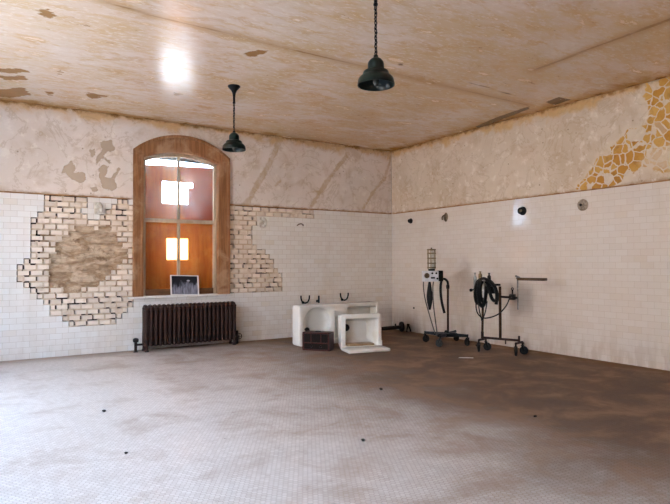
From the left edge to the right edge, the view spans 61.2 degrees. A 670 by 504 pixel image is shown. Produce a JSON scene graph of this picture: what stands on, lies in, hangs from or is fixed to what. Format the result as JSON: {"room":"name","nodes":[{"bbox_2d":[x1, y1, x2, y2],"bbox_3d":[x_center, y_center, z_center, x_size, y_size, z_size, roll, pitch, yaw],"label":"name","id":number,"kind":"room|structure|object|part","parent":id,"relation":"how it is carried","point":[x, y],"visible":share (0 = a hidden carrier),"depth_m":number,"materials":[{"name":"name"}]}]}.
{"room":"abandoned hospital room","nodes":[
{"label":"abandoned hospital room","id":0,"kind":"room"},
{"bbox_2d":[0,100,391,360],"bbox_3d":[-2.474,-0.252,8.638,8.600,3.306,0.620,1,-1,-33],"label":"wall","id":1,"kind":"structure","parent":0,"point":[66,267],"depth_m":7.99,"materials":[{"name":"tile"}]},
{"bbox_2d":[0,191,129,199],"bbox_3d":[-4.285,-0.769,7.118,3.300,0.028,0.034,1,-1,-33],"label":"trim","id":2,"kind":"structure","parent":1,"relation":"attached to","point":[0,191],"depth_m":7.53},
{"bbox_2d":[94,202,102,214],"bbox_3d":[-3.227,-0.600,7.742,0.108,0.171,0.092,1,-1,-33],"label":"bracket","id":3,"kind":"object","parent":1,"relation":"attached to","point":[98,207],"visible":1,"depth_m":7.74,"materials":[{"name":"ceramic"}]},
{"bbox_3d":[-3.213,-0.595,7.746,0.093,0.160,0.058,-1,-1,24],"label":"arm","id":4,"kind":"part","parent":3,"relation":"part of","materials":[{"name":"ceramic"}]},
{"bbox_2d":[145,165,212,288],"bbox_3d":[-2.454,-0.348,8.747,1.320,2.011,0.019,1,-1,-33],"label":"plywood board","id":5,"kind":"object","parent":1,"relation":"attached to","point":[161,238],"visible":0.58,"depth_m":8.77,"materials":[{"name":"orange wood"}]},
{"bbox_2d":[128,135,232,298],"bbox_3d":[-2.283,-0.529,8.446,1.556,2.400,0.180,1,-1,-33],"label":"window","id":6,"kind":"structure","parent":1,"relation":"in","point":[179,146],"depth_m":8.45,"materials":[{"name":"brown wood"}]},
{"bbox_3d":[-2.310,0.594,8.445,1.020,0.095,0.052,1,-1,-33],"label":"rail","id":7,"kind":"part","parent":6,"relation":"part of","materials":[{"name":"brown wood"}]},
{"bbox_3d":[-2.313,0.106,8.457,1.120,1.070,0.045,1,-1,-33],"label":"sash frame","id":8,"kind":"part","parent":6,"relation":"part of","materials":[{"name":"grey wood"}]},
{"bbox_3d":[-2.319,-0.949,8.483,1.120,1.038,0.045,1,-1,-33],"label":"sash frame","id":9,"kind":"part","parent":6,"relation":"part of","materials":[{"name":"grey wood"}]},
{"bbox_3d":[-2.276,0.655,8.417,1.556,0.030,0.170,1,-1,-33],"label":"sill","id":10,"kind":"part","parent":6,"relation":"part of","materials":[{"name":"tile"}]},
{"bbox_2d":[170,275,198,294],"bbox_3d":[-2.231,0.492,8.406,0.440,0.309,0.065,1,-1,-33],"label":"print","id":11,"kind":"object","parent":6,"relation":"on","point":[179,284],"visible":1,"depth_m":8.40},
{"bbox_2d":[156,157,205,164],"bbox_3d":[-2.446,-1.517,8.762,1.350,0.251,0.030,1,-1,-33],"label":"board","id":12,"kind":"object","parent":1,"relation":"attached to","point":[164,158],"visible":0.07,"depth_m":8.79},
{"bbox_2d":[259,217,266,227],"bbox_3d":[-1.146,-0.479,9.080,0.108,0.171,0.092,1,-1,-33],"label":"bracket","id":13,"kind":"object","parent":1,"relation":"attached to","point":[262,220],"visible":1,"depth_m":9.08,"materials":[{"name":"metal"}]},
{"bbox_2d":[300,295,309,303],"bbox_3d":[-0.513,0.797,9.456,0.188,0.144,0.087,1,-1,-33],"label":"wall hook","id":14,"kind":"object","parent":1,"relation":"attached to","point":[303,302],"visible":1,"depth_m":9.42,"materials":[{"name":"metal"}]},
{"bbox_2d":[230,204,390,213],"bbox_3d":[-0.305,-0.729,9.681,3.200,0.028,0.034,1,-1,-33],"label":"trim","id":15,"kind":"structure","parent":1,"relation":"attached to","point":[230,204],"depth_m":9.55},
{"bbox_2d":[0,329,669,503],"bbox_3d":[0.516,1.393,3.970,8.600,0.200,11.400,1,-1,-33],"label":"floor","id":16,"kind":"structure","parent":0,"point":[267,421],"depth_m":4.22,"materials":[{"name":"tile"}]},
{"bbox_2d":[133,301,241,352],"bbox_3d":[-2.120,1.066,8.240,1.590,0.651,0.214,1,-1,-33],"label":"radiator","id":17,"kind":"object","parent":16,"relation":"on","point":[164,324],"visible":1,"depth_m":8.15,"materials":[{"name":"brown metal"}]},
{"bbox_2d":[302,330,333,350],"bbox_3d":[-0.238,1.245,7.983,0.400,0.269,0.206,-1,-1,19],"label":"wooden box","id":18,"kind":"object","parent":16,"relation":"on","point":[311,340],"visible":1,"depth_m":7.91,"materials":[{"name":"brown wood"}]},
{"bbox_2d":[304,334,327,343],"bbox_3d":[-0.268,1.215,7.899,0.360,0.125,0.009,-1,-1,19],"label":"grille","id":19,"kind":"object","parent":18,"relation":"attached to","point":[308,338],"depth_m":7.90,"materials":[{"name":"brown metal"}]},
{"bbox_3d":[-0.264,1.250,7.907,0.360,0.215,0.010,-1,-1,19],"label":"panel","id":20,"kind":"part","parent":18,"relation":"part of","materials":[{"name":"wood"}]},
{"bbox_2d":[293,301,378,346],"bbox_3d":[0.043,1.095,8.745,1.470,0.600,0.212,1,-1,-33],"label":"basin","id":21,"kind":"object","parent":16,"relation":"on","point":[311,317],"visible":0.64,"depth_m":8.58,"materials":[{"name":"white ceramic"}]},
{"bbox_2d":[338,313,389,353],"bbox_3d":[0.372,1.128,8.025,0.620,0.500,0.640,0,-1,-19],"label":"sink","id":22,"kind":"object","parent":16,"relation":"on","point":[357,333],"visible":1,"depth_m":8.10,"materials":[{"name":"white ceramic"}]},
{"bbox_2d":[381,321,404,331],"bbox_3d":[0.711,1.324,9.896,1.083,0.184,0.182,0,-1,-19],"label":"pipe","id":23,"kind":"object","parent":16,"relation":"on","point":[401,326],"visible":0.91,"depth_m":9.98,"materials":[{"name":"black metal"}]},
{"bbox_2d":[422,248,469,346],"bbox_3d":[1.640,0.658,8.539,0.661,1.451,0.634,0,-1,-10],"label":"stand","id":24,"kind":"object","parent":16,"relation":"on","point":[429,276],"visible":1,"depth_m":8.48,"materials":[{"name":"black metal"}]},
{"bbox_3d":[1.669,0.471,8.548,0.119,0.166,0.051,0,-1,0],"label":"bent arm","id":25,"kind":"part","parent":24,"relation":"part of","materials":[{"name":"metal"}]},
{"bbox_2d":[469,271,546,355],"bbox_3d":[2.307,0.810,7.561,1.056,1.102,0.301,-1,-2,43],"label":"stand","id":26,"kind":"object","parent":16,"relation":"on","point":[484,286],"visible":1,"depth_m":7.65,"materials":[{"name":"black metal"}]},
{"bbox_2d":[482,280,485,297],"bbox_3d":[2.029,0.499,7.720,0.068,0.243,0.068,-1,-2,43],"label":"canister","id":27,"kind":"object","parent":26,"relation":"on","point":[483,281],"depth_m":7.69,"materials":[{"name":"metal"}]},
{"bbox_3d":[2.410,0.531,7.469,0.065,0.456,0.044,-1,-2,43],"label":"upright rod","id":28,"kind":"part","parent":26,"relation":"part of","materials":[{"name":"metal"}]},
{"bbox_2d":[0,0,669,151],"bbox_3d":[0.503,-2.138,4.044,8.600,0.250,11.400,1,-1,-33],"label":"ceiling","id":29,"kind":"structure","parent":0,"point":[455,66],"depth_m":5.81,"materials":[{"name":"paint"}]},
{"bbox_2d":[222,84,245,151],"bbox_3d":[-1.186,-1.571,6.650,0.272,0.761,0.272,1,-1,-33],"label":"pendant lamp","id":30,"kind":"object","parent":29,"relation":"hanging from","point":[233,144],"visible":1,"depth_m":6.61,"materials":[{"name":"metal"}]},
{"bbox_3d":[-1.185,-1.309,6.644,0.272,0.225,0.272,1,-1,-33],"label":"lamp shade","id":31,"kind":"part","parent":30,"relation":"part of","materials":[{"name":"metal"}]},
{"bbox_3d":[-1.186,-1.582,6.650,0.027,0.344,0.027,1,-1,-33],"label":"chain","id":32,"kind":"part","parent":30,"relation":"part of","materials":[{"name":"metal"}]},
{"bbox_2d":[357,0,394,90],"bbox_3d":[0.298,-1.609,4.137,0.272,0.802,0.272,1,-1,-33],"label":"pendant lamp","id":33,"kind":"object","parent":29,"relation":"hanging from","point":[376,77],"visible":1,"depth_m":4.10,"materials":[{"name":"metal"}]},
{"bbox_3d":[0.299,-1.326,4.131,0.272,0.225,0.272,1,-1,-33],"label":"lamp shade","id":34,"kind":"part","parent":33,"relation":"part of","materials":[{"name":"metal"}]},
{"bbox_3d":[0.297,-1.617,4.137,0.027,0.391,0.027,1,-1,-33],"label":"chain","id":35,"kind":"part","parent":33,"relation":"part of","materials":[{"name":"metal"}]},
{"bbox_3d":[0.299,-1.266,4.130,0.044,0.116,0.043,1,-1,-33],"label":"bulb","id":36,"kind":"part","parent":33,"relation":"part of","materials":[{"name":"clear glass"}]},
{"bbox_2d":[391,77,669,370],"bbox_3d":[3.999,-0.325,6.253,0.300,3.306,11.400,1,-1,-33],"label":"wall","id":37,"kind":"structure","parent":0,"point":[605,294],"depth_m":7.63,"materials":[{"name":"tile"}]},
{"bbox_2d":[441,213,447,221],"bbox_3d":[1.791,-0.575,9.319,0.097,0.150,0.093,1,-1,-33],"label":"wall bracket","id":38,"kind":"object","parent":37,"relation":"attached to","point":[445,215],"visible":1,"depth_m":9.31,"materials":[{"name":"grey metal"}]},
{"bbox_2d":[517,207,526,214],"bbox_3d":[2.640,-0.583,8.023,0.074,0.124,0.123,1,-1,-33],"label":"pipe stub","id":39,"kind":"object","parent":37,"relation":"attached to","point":[522,210],"visible":1,"depth_m":8.00,"materials":[{"name":"black metal"}]},
{"bbox_2d":[393,179,669,213],"bbox_3d":[3.941,-0.820,6.079,0.034,0.028,10.550,1,-1,-33],"label":"trim","id":40,"kind":"structure","parent":37,"relation":"attached to","point":[667,179],"depth_m":7.65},
{"bbox_2d":[577,199,587,210],"bbox_3d":[3.154,-0.602,7.239,0.058,0.152,0.151,1,-1,-33],"label":"rosette","id":41,"kind":"object","parent":37,"relation":"attached to","point":[582,204],"visible":1,"depth_m":7.23,"materials":[{"name":"ceramic"}]}
]}

